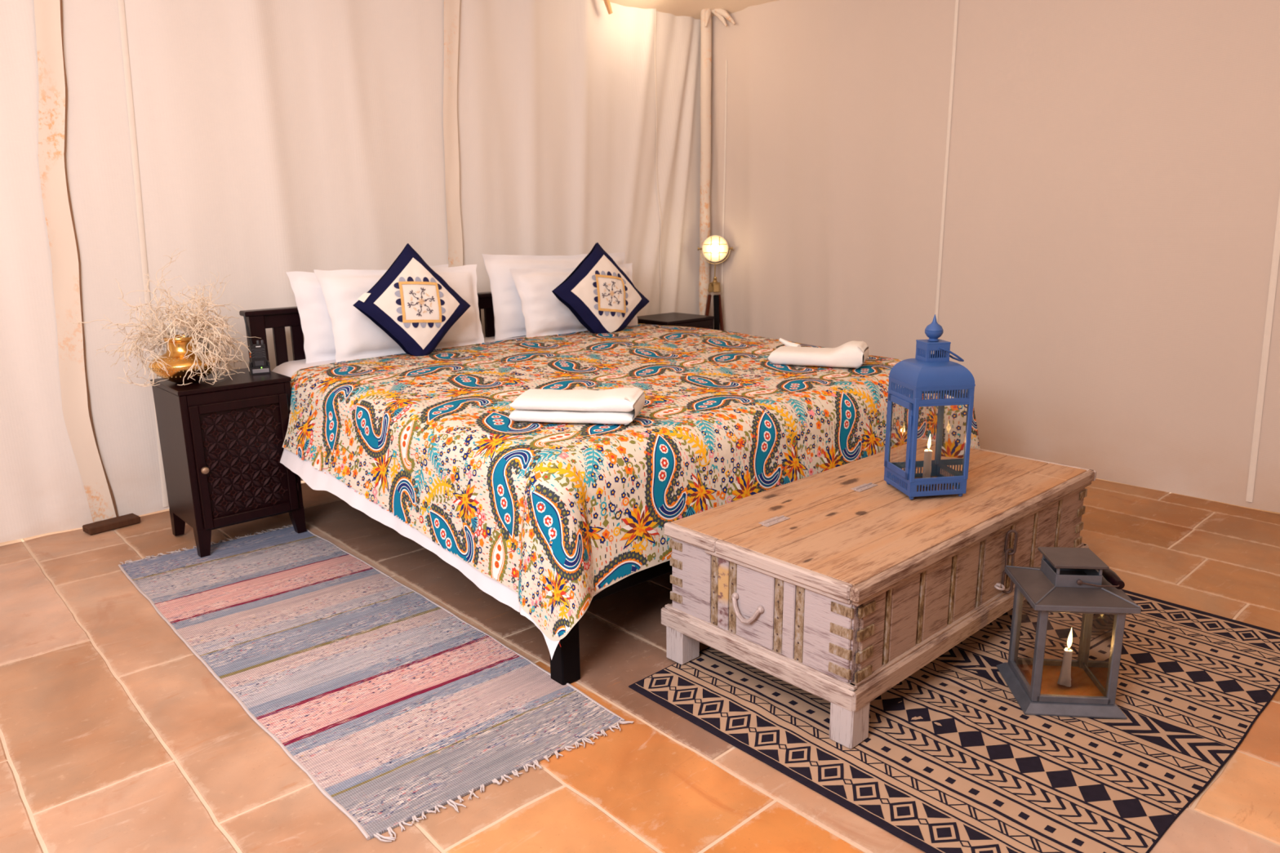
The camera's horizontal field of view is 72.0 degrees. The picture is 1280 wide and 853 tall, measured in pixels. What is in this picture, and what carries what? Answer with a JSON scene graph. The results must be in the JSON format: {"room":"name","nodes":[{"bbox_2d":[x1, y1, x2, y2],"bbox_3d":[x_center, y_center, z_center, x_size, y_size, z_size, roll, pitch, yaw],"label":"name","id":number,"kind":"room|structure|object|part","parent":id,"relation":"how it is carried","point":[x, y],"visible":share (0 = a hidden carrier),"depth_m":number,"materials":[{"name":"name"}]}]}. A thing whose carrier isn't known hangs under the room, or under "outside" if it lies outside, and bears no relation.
{"room":"tent interior","nodes":[
{"label":"tent interior","id":0,"kind":"room"},
{"bbox_2d":[0,0,700,542],"bbox_3d":[-1.816,-0.916,3.908,6.020,2.522,0.114,-12,17,-40],"label":"curtain","id":1,"kind":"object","parent":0,"point":[260,141],"depth_m":3.99,"materials":[{"name":"fabric"}]},
{"bbox_2d":[0,478,1279,852],"bbox_3d":[0.274,0.706,2.651,7.000,0.103,7.100,-13,18,-41],"label":"floor","id":2,"kind":"structure","parent":0,"point":[116,737],"depth_m":2.20,"materials":[{"name":"tile"}]},
{"bbox_2d":[82,513,140,535],"bbox_3d":[-2.233,0.412,3.725,0.075,0.030,0.200,10,17,38],"label":"wooden block","id":3,"kind":"object","parent":2,"relation":"on","point":[106,525],"visible":1,"depth_m":3.70,"materials":[{"name":"brown wood"}]},
{"bbox_2d":[118,524,634,842],"bbox_3d":[-1.001,0.634,2.776,0.705,0.010,2.161,-13,18,-41],"label":"striped rug","id":4,"kind":"object","parent":2,"relation":"on","point":[397,708],"visible":0.96,"depth_m":2.47,"materials":[{"name":"fabric"}]},
{"bbox_2d":[150,368,306,557],"bbox_3d":[-1.637,0.127,3.536,0.416,0.645,0.407,-13,18,-41],"label":"nightstand","id":5,"kind":"object","parent":4,"relation":"on","point":[221,442],"visible":0.99,"depth_m":3.40,"materials":[{"name":"brown wood"}]},
{"bbox_3d":[-1.883,0.390,3.605,0.052,0.108,0.052,-13,18,-41],"label":"leg","id":6,"kind":"part","parent":5,"relation":"part of","materials":[{"name":"brown wood"}]},
{"bbox_3d":[-1.793,0.114,3.415,0.026,0.525,0.356,-13,18,-41],"label":"panel","id":7,"kind":"part","parent":5,"relation":"part of","materials":[{"name":"brown wood"}]},
{"bbox_2d":[148,334,220,383],"bbox_3d":[-1.751,-0.259,3.385,0.248,0.178,0.248,-13,18,-41],"label":"brass vase","id":8,"kind":"object","parent":5,"relation":"on","point":[180,366],"visible":0.69,"depth_m":3.31,"materials":[{"name":"gold metal"}]},
{"bbox_2d":[73,248,257,386],"bbox_3d":[-1.726,-0.430,3.367,0.679,0.491,0.574,8,16,32],"label":"twigs","id":9,"kind":"object","parent":8,"relation":"in","point":[192,329],"visible":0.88,"depth_m":3.33,"materials":[{"name":"beige plant"}]},
{"bbox_3d":[-1.676,0.439,3.385,0.052,0.108,0.052,-13,18,-41],"label":"leg","id":10,"kind":"part","parent":5,"relation":"part of","materials":[{"name":"brown wood"}]},
{"bbox_3d":[-1.626,0.164,3.292,0.029,0.028,0.031,-13,18,-41],"label":"knob","id":11,"kind":"part","parent":5,"relation":"part of","materials":[{"name":"gold metal"}]},
{"bbox_3d":[-1.541,-0.123,3.366,0.358,0.044,0.024,-13,18,-41],"label":"rail","id":12,"kind":"part","parent":5,"relation":"part of","materials":[{"name":"brown wood"}]},
{"bbox_3d":[-1.527,0.130,3.414,0.361,0.478,0.022,-13,18,-41],"label":"door","id":13,"kind":"part","parent":5,"relation":"part of","materials":[{"name":"brown wood"}]},
{"bbox_3d":[-1.535,0.361,3.481,0.358,0.018,0.024,-13,18,-41],"label":"rail","id":14,"kind":"part","parent":5,"relation":"part of","materials":[{"name":"brown wood"}]},
{"bbox_2d":[243,314,271,374],"bbox_3d":[-1.547,-0.335,3.558,0.078,0.241,0.071,-8,15,-28],"label":"radio","id":15,"kind":"object","parent":5,"relation":"on","point":[259,364],"visible":1,"depth_m":3.56,"materials":[{"name":"black plastic"}]},
{"bbox_2d":[251,348,265,366],"bbox_3d":[-1.539,-0.280,3.558,0.050,0.070,0.003,-8,15,-28],"label":"speaker grille","id":16,"kind":"object","parent":15,"relation":"attached to","point":[258,355],"depth_m":3.56,"materials":[{"name":"grey plastic"}]},
{"bbox_3d":[-1.530,-0.225,3.555,0.062,0.016,0.004,-8,15,-28],"label":"charger panel","id":17,"kind":"part","parent":15,"relation":"part of","materials":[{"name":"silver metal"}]},
{"bbox_3d":[-1.511,0.050,3.668,0.026,0.525,0.356,-13,18,-41],"label":"panel","id":18,"kind":"part","parent":5,"relation":"part of","materials":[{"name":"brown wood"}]},
{"bbox_3d":[-1.413,0.380,3.621,0.052,0.108,0.052,-13,18,-41],"label":"leg","id":19,"kind":"part","parent":5,"relation":"part of","materials":[{"name":"brown wood"}]},
{"bbox_2d":[239,291,672,684],"bbox_3d":[-0.150,-0.072,3.819,2.231,0.884,2.186,-13,18,-41],"label":"double bed","id":20,"kind":"object","parent":2,"relation":"on","point":[565,664],"visible":0.09,"depth_m":3.76,"materials":[{"name":"black paint"}]},
{"bbox_3d":[-1.649,-0.058,3.875,0.064,0.865,0.060,-13,18,-41],"label":"bed leg","id":21,"kind":"part","parent":20,"relation":"part of","materials":[{"name":"brown wood"}]},
{"bbox_3d":[-0.907,-0.615,4.453,1.980,0.058,0.035,-13,18,-41],"label":"headboard rail","id":22,"kind":"part","parent":20,"relation":"part of","materials":[{"name":"brown wood"}]},
{"bbox_3d":[-0.209,0.559,2.422,0.064,0.300,0.060,-13,18,-41],"label":"bed leg","id":23,"kind":"part","parent":20,"relation":"part of","materials":[{"name":"black paint"}]},
{"bbox_3d":[0.571,0.268,3.113,2.070,0.130,0.030,-13,18,-41],"label":"foot rail","id":24,"kind":"part","parent":20,"relation":"part of","materials":[{"name":"black paint"}]},
{"bbox_3d":[-0.141,-0.108,3.813,2.050,0.300,2.040,-13,18,-41],"label":"mattress","id":25,"kind":"object","parent":20,"relation":"on","visible":0},
{"bbox_2d":[271,335,603,659],"bbox_3d":[-0.121,-0.009,3.791,2.407,0.567,2.233,-13,18,-41],"label":"sheet","id":26,"kind":"object","parent":25,"relation":"on","point":[317,480],"visible":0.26,"depth_m":2.98,"materials":[{"name":"white fabric"}]},
{"bbox_2d":[285,264,448,363],"bbox_3d":[-1.201,-0.526,4.041,0.787,0.400,0.130,-13,18,-41],"label":"pillow","id":27,"kind":"object","parent":26,"relation":"on","point":[315,320],"visible":0.2,"depth_m":3.82,"materials":[{"name":"white fabric"}]},
{"bbox_2d":[481,252,625,339],"bbox_3d":[-0.420,-0.716,4.741,0.952,0.452,0.135,-13,18,-41],"label":"pillow","id":28,"kind":"object","parent":26,"relation":"on","point":[509,320],"visible":0.41,"depth_m":4.49,"materials":[{"name":"white fabric"}]},
{"bbox_2d":[282,324,980,647],"bbox_3d":[-0.046,-0.004,3.718,2.412,0.568,2.091,-13,18,-41],"label":"quilt","id":29,"kind":"object","parent":26,"relation":"on","point":[557,514],"visible":0.86,"depth_m":2.88,"materials":[{"name":"fabric"}]},
{"bbox_2d":[313,264,484,362],"bbox_3d":[-1.054,-0.526,4.025,0.807,0.412,0.169,-13,18,-41],"label":"pillow","id":30,"kind":"object","parent":29,"relation":"on","point":[356,336],"visible":0.58,"depth_m":3.85,"materials":[{"name":"white fabric"}]},
{"bbox_2d":[353,243,470,356],"bbox_3d":[-0.989,-0.555,3.858,0.540,0.484,0.192,-13,18,-41],"label":"cushion","id":31,"kind":"object","parent":29,"relation":"on","point":[411,302],"visible":1,"depth_m":3.80,"materials":[{"name":"beige fabric"}]},
{"bbox_3d":[-0.980,-0.553,3.848,0.539,0.484,0.166,-13,18,-41],"label":"cream panel","id":32,"kind":"part","parent":31,"relation":"part of","materials":[{"name":"fabric"}]},
{"bbox_3d":[-0.948,-0.537,3.810,0.190,0.184,0.058,-11,17,-36],"label":"gold ribbon frame","id":33,"kind":"part","parent":31,"relation":"part of","materials":[{"name":"gold metal"}]},
{"bbox_2d":[509,262,638,337],"bbox_3d":[-0.317,-0.672,4.686,0.828,0.366,0.167,-13,18,-41],"label":"pillow","id":34,"kind":"object","parent":29,"relation":"on","point":[544,313],"visible":0.44,"depth_m":4.48,"materials":[{"name":"white fabric"}]},
{"bbox_2d":[508,386,644,425],"bbox_3d":[-0.194,-0.070,2.762,0.396,0.089,0.206,2,14,10],"label":"folded towel","id":35,"kind":"object","parent":29,"relation":"on","point":[618,406],"visible":1,"depth_m":2.68,"materials":[{"name":"white fabric"}]},
{"bbox_2d":[551,242,649,333],"bbox_3d":[-0.196,-0.720,4.572,0.647,0.461,0.200,-13,18,-41],"label":"cushion","id":36,"kind":"object","parent":29,"relation":"on","point":[602,298],"visible":0.98,"depth_m":4.51,"materials":[{"name":"beige fabric"}]},
{"bbox_3d":[-0.190,-0.719,4.566,0.647,0.461,0.181,-13,18,-41],"label":"cream panel","id":37,"kind":"part","parent":36,"relation":"part of","materials":[{"name":"fabric"}]},
{"bbox_3d":[-0.149,-0.682,4.532,0.213,0.207,0.066,-13,18,-41],"label":"gold ribbon frame","id":38,"kind":"part","parent":36,"relation":"part of","materials":[{"name":"gold metal"}]},
{"bbox_2d":[768,337,868,368],"bbox_3d":[0.755,-0.313,3.707,0.391,0.098,0.229,4,14,20],"label":"folded towel","id":39,"kind":"object","parent":29,"relation":"on","point":[851,354],"visible":1,"depth_m":3.62,"materials":[{"name":"white fabric"}]},
{"bbox_2d":[636,312,714,329],"bbox_3d":[0.210,-0.368,5.564,0.416,0.645,0.407,-13,18,-41],"label":"nightstand","id":40,"kind":"object","parent":2,"relation":"on","point":[679,319],"visible":0.02,"depth_m":5.43,"materials":[{"name":"brown wood"}]},
{"bbox_3d":[0.054,-0.381,5.443,0.026,0.525,0.356,-13,18,-41],"label":"panel","id":41,"kind":"part","parent":40,"relation":"part of","materials":[{"name":"brown wood"}]},
{"bbox_3d":[0.305,-0.618,5.395,0.358,0.044,0.024,-13,18,-41],"label":"rail","id":42,"kind":"part","parent":40,"relation":"part of","materials":[{"name":"brown wood"}]},
{"bbox_3d":[0.319,-0.365,5.443,0.361,0.478,0.022,-13,18,-41],"label":"door","id":43,"kind":"part","parent":40,"relation":"part of","materials":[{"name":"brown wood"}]},
{"bbox_3d":[0.336,-0.444,5.696,0.026,0.525,0.356,-13,18,-41],"label":"panel","id":44,"kind":"part","parent":40,"relation":"part of","materials":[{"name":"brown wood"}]},
{"bbox_2d":[697,235,733,330],"bbox_3d":[0.487,-0.663,5.735,0.223,1.135,0.235,-13,18,-41],"label":"lamp","id":45,"kind":"object","parent":2,"relation":"on","point":[715,248],"visible":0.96,"depth_m":5.68,"materials":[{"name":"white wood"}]},
{"bbox_3d":[0.404,-0.484,5.793,0.126,0.760,0.034,-2,13,-7],"label":"leg","id":46,"kind":"part","parent":45,"relation":"part of","materials":[{"name":"brown wood"}]},
{"bbox_3d":[0.484,-1.142,5.662,0.064,0.062,0.064,-13,18,-41],"label":"bulb","id":47,"kind":"part","parent":45,"relation":"part of","materials":[{"name":"white glass"}]},
{"bbox_3d":[0.502,-0.467,5.715,0.034,0.761,0.132,-2,13,-7],"label":"leg","id":48,"kind":"part","parent":45,"relation":"part of","materials":[{"name":"black paint"}]},
{"bbox_3d":[0.554,-0.486,5.794,0.098,0.760,0.034,1,13,9],"label":"leg","id":49,"kind":"part","parent":45,"relation":"part of","materials":[{"name":"brown wood"}]},
{"bbox_2d":[698,8,735,315],"bbox_3d":[0.482,-1.356,5.676,0.099,2.512,0.249,-13,18,-41],"label":"tent pole","id":50,"kind":"object","parent":2,"relation":"on","point":[705,14],"visible":0.76,"depth_m":5.60,"materials":[{"name":"beige wood"}]},
{"bbox_2d":[628,589,1279,852],"bbox_3d":[0.981,0.670,2.510,1.635,0.016,1.220,-13,18,-41],"label":"rug","id":51,"kind":"object","parent":2,"relation":"on","point":[949,761],"visible":0.57,"depth_m":2.17,"materials":[{"name":"beige fabric"}]},
{"bbox_2d":[661,437,1096,749],"bbox_3d":[0.792,0.406,2.742,1.392,0.415,0.671,-13,18,-41],"label":"trunk","id":52,"kind":"object","parent":51,"relation":"on","point":[837,585],"visible":0.94,"depth_m":2.37,"materials":[{"name":"brown wood"}]},
{"bbox_3d":[0.124,0.614,2.545,0.076,0.116,0.066,-13,18,-41],"label":"leg","id":53,"kind":"part","parent":52,"relation":"part of","materials":[{"name":"beige wood"}]},
{"bbox_3d":[0.139,0.302,2.412,0.024,0.036,0.193,-13,18,-41],"label":"lid moulding","id":54,"kind":"part","parent":52,"relation":"part of","materials":[{"name":"beige wood"}]},
{"bbox_3d":[0.144,0.431,2.453,0.012,0.238,0.147,-13,18,-41],"label":"raised panel","id":55,"kind":"part","parent":52,"relation":"part of","materials":[{"name":"beige wood"}]},
{"bbox_3d":[0.226,0.450,2.367,0.012,0.222,0.037,-13,18,-41],"label":"raised panel","id":56,"kind":"part","parent":52,"relation":"part of","materials":[{"name":"yellow paint"}]},
{"bbox_3d":[0.279,0.479,2.295,0.026,0.071,0.106,-13,18,-41],"label":"bail handle","id":57,"kind":"part","parent":52,"relation":"part of","materials":[{"name":"metal"}]},
{"bbox_3d":[0.300,0.468,2.289,0.012,0.222,0.124,-13,18,-41],"label":"raised panel","id":58,"kind":"part","parent":52,"relation":"part of","materials":[{"name":"beige wood"}]},
{"bbox_3d":[0.291,0.599,2.318,0.030,0.055,0.658,-13,18,-41],"label":"moulding","id":59,"kind":"part","parent":52,"relation":"part of","materials":[{"name":"beige wood"}]},
{"bbox_3d":[0.333,0.354,2.208,0.024,0.048,0.462,-13,18,-41],"label":"lid moulding","id":60,"kind":"part","parent":52,"relation":"part of","materials":[{"name":"beige wood"}]},
{"bbox_3d":[0.374,0.485,2.210,0.012,0.222,0.036,-13,18,-41],"label":"raised panel","id":61,"kind":"part","parent":52,"relation":"part of","materials":[{"name":"beige wood"}]},
{"bbox_3d":[0.452,0.504,2.128,0.012,0.238,0.134,-13,18,-41],"label":"raised panel","id":62,"kind":"part","parent":52,"relation":"part of","materials":[{"name":"beige wood"}]},
{"bbox_3d":[0.509,0.706,2.138,0.076,0.116,0.066,-13,18,-41],"label":"leg","id":63,"kind":"part","parent":52,"relation":"part of","materials":[{"name":"beige wood"}]},
{"bbox_3d":[0.558,0.505,2.127,0.097,0.226,0.012,-13,18,-41],"label":"raised panel","id":64,"kind":"part","parent":52,"relation":"part of","materials":[{"name":"beige wood"}]},
{"bbox_3d":[0.663,0.481,2.221,0.128,0.226,0.012,-13,18,-41],"label":"raised panel","id":65,"kind":"part","parent":52,"relation":"part of","materials":[{"name":"brown wood"}]},
{"bbox_2d":[884,314,975,499],"bbox_3d":[0.875,-0.067,2.673,0.193,0.546,0.185,-3,13,-9],"label":"lantern","id":66,"kind":"object","parent":52,"relation":"on","point":[929,372],"visible":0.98,"depth_m":2.63,"materials":[{"name":"metal"}]},
{"bbox_3d":[0.785,0.030,2.679,0.009,0.232,0.162,-3,13,-9],"label":"door frame","id":67,"kind":"part","parent":66,"relation":"part of","materials":[{"name":"blue metal"}]},
{"bbox_3d":[0.881,0.184,2.733,0.179,0.003,0.179,-3,13,-9],"label":"plate","id":68,"kind":"part","parent":66,"relation":"part of","materials":[{"name":"blue metal"}]},
{"bbox_2d":[922,434,932,486],"bbox_3d":[0.884,0.103,2.711,0.026,0.163,0.024,-2,13,-5],"label":"candle","id":69,"kind":"object","parent":66,"relation":"in","point":[927,453],"visible":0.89,"depth_m":2.70,"materials":[{"name":"wax"}]},
{"bbox_3d":[0.879,0.018,2.694,0.185,0.258,0.185,-3,13,-9],"label":"frame","id":70,"kind":"part","parent":66,"relation":"part of","materials":[{"name":"blue metal"}]},
{"bbox_3d":[0.921,-0.220,2.645,0.094,0.053,0.086,-3,13,-9],"label":"wire handle","id":71,"kind":"part","parent":66,"relation":"part of","materials":[{"name":"blue metal"}]},
{"bbox_3d":[0.964,0.021,2.709,0.001,0.221,0.159,-3,13,-9],"label":"glass pane","id":72,"kind":"part","parent":66,"relation":"part of","materials":[{"name":"clear glass"}]},
{"bbox_3d":[0.780,0.455,2.326,0.131,0.226,0.012,-13,18,-41],"label":"raised panel","id":73,"kind":"part","parent":52,"relation":"part of","materials":[{"name":"brown wood"}]},
{"bbox_3d":[0.896,0.429,2.431,0.126,0.226,0.012,-13,18,-41],"label":"raised panel","id":74,"kind":"part","parent":52,"relation":"part of","materials":[{"name":"brown wood"}]},
{"bbox_3d":[1.003,0.538,2.539,1.384,0.055,0.030,-13,18,-41],"label":"moulding","id":75,"kind":"part","parent":52,"relation":"part of","materials":[{"name":"beige wood"}]},
{"bbox_3d":[0.998,0.281,2.482,1.386,0.048,0.025,-13,18,-41],"label":"lid moulding","id":76,"kind":"part","parent":52,"relation":"part of","materials":[{"name":"brown wood"}]},
{"bbox_3d":[1.022,0.401,2.543,0.155,0.226,0.012,-13,18,-41],"label":"raised panel","id":77,"kind":"part","parent":52,"relation":"part of","materials":[{"name":"brown wood"}]},
{"bbox_3d":[1.295,0.113,3.152,0.016,0.036,0.640,-13,18,-41],"label":"lid moulding","id":78,"kind":"part","parent":52,"relation":"part of","materials":[{"name":"brown wood"}]},
{"bbox_3d":[1.147,0.373,2.655,0.127,0.226,0.012,-13,18,-41],"label":"raised panel","id":79,"kind":"part","parent":52,"relation":"part of","materials":[{"name":"brown wood"}]},
{"bbox_3d":[1.269,0.345,2.764,0.144,0.226,0.012,-13,18,-41],"label":"raised panel","id":80,"kind":"part","parent":52,"relation":"part of","materials":[{"name":"brown wood"}]},
{"bbox_3d":[1.408,0.314,2.889,0.176,0.226,0.012,-13,18,-41],"label":"raised panel","id":81,"kind":"part","parent":52,"relation":"part of","materials":[{"name":"brown wood"}]},
{"bbox_2d":[996,546,1141,719],"bbox_3d":[1.114,0.520,2.308,0.250,0.384,0.250,1,13,6],"label":"lantern","id":82,"kind":"object","parent":51,"relation":"on","point":[1068,580],"visible":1,"depth_m":2.25,"materials":[{"name":"metal"}]},
{"bbox_3d":[1.032,0.534,2.415,0.020,0.262,0.020,1,13,6],"label":"corner post","id":83,"kind":"part","parent":82,"relation":"part of","materials":[{"name":"metal"}]},
{"bbox_3d":[1.020,0.674,2.354,0.012,0.018,0.182,1,13,6],"label":"rail","id":84,"kind":"part","parent":82,"relation":"part of","materials":[{"name":"metal"}]},
{"bbox_3d":[1.014,0.577,2.237,0.020,0.262,0.020,1,13,6],"label":"corner post","id":85,"kind":"part","parent":82,"relation":"part of","materials":[{"name":"metal"}]},
{"bbox_3d":[1.125,0.653,2.438,0.182,0.018,0.012,1,13,6],"label":"rail","id":86,"kind":"part","parent":82,"relation":"part of","materials":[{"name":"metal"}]},
{"bbox_3d":[1.056,0.363,2.224,0.007,0.020,0.007,1,13,6],"label":"cap post","id":87,"kind":"part","parent":82,"relation":"part of","materials":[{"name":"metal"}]},
{"bbox_3d":[1.116,0.682,2.346,0.196,0.003,0.196,1,13,6],"label":"floor plate","id":88,"kind":"part","parent":82,"relation":"part of","materials":[{"name":"metal"}]},
{"bbox_2d":[1057,628,1072,687],"bbox_3d":[1.130,0.604,2.322,0.040,0.159,0.033,-13,18,-41],"label":"candle","id":89,"kind":"object","parent":82,"relation":"in","point":[1064,678],"visible":1,"depth_m":2.32,"materials":[{"name":"wax"}]},
{"bbox_3d":[1.106,0.697,2.252,0.182,0.018,0.012,1,13,6],"label":"rail","id":90,"kind":"part","parent":82,"relation":"part of","materials":[{"name":"metal"}]},
{"bbox_3d":[1.103,0.458,2.195,0.182,0.014,0.012,1,13,6],"label":"rail","id":91,"kind":"part","parent":82,"relation":"part of","materials":[{"name":"metal"}]},
{"bbox_3d":[1.215,0.536,2.397,0.020,0.262,0.020,1,13,6],"label":"corner post","id":92,"kind":"part","parent":82,"relation":"part of","materials":[{"name":"metal"}]},
{"bbox_3d":[1.211,0.676,2.335,0.012,0.018,0.182,1,13,6],"label":"rail","id":93,"kind":"part","parent":82,"relation":"part of","materials":[{"name":"metal"}]},
{"bbox_3d":[1.207,0.555,2.307,0.001,0.234,0.178,1,13,6],"label":"glass pane","id":94,"kind":"part","parent":82,"relation":"part of","materials":[{"name":"clear glass"}]},
{"bbox_3d":[1.157,0.364,2.214,0.007,0.020,0.007,1,13,6],"label":"cap post","id":95,"kind":"part","parent":82,"relation":"part of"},
{"bbox_3d":[1.197,0.579,2.218,0.020,0.262,0.020,1,13,6],"label":"corner post","id":96,"kind":"part","parent":82,"relation":"part of","materials":[{"name":"metal"}]},
{"bbox_2d":[603,0,779,19],"bbox_3d":[0.247,-1.946,1.379,6.140,0.826,6.170,-13,18,-41],"label":"ceiling","id":97,"kind":"structure","parent":0,"point":[691,8],"depth_m":5.30,"materials":[{"name":"fabric"}]},
{"bbox_2d":[778,337,800,346],"bbox_3d":[0.653,-0.357,3.841,0.101,0.052,0.032,12,18,43],"label":"towel","id":98,"kind":"object","parent":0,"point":[786,343],"depth_m":3.83,"materials":[{"name":"white fabric"}]},
{"bbox_2d":[709,0,1279,512],"bbox_3d":[2.465,-0.911,3.678,0.040,2.519,6.020,-13,18,-41],"label":"wall","id":99,"kind":"structure","parent":0,"point":[1082,197],"depth_m":4.27,"materials":[{"name":"fabric"}]}
]}

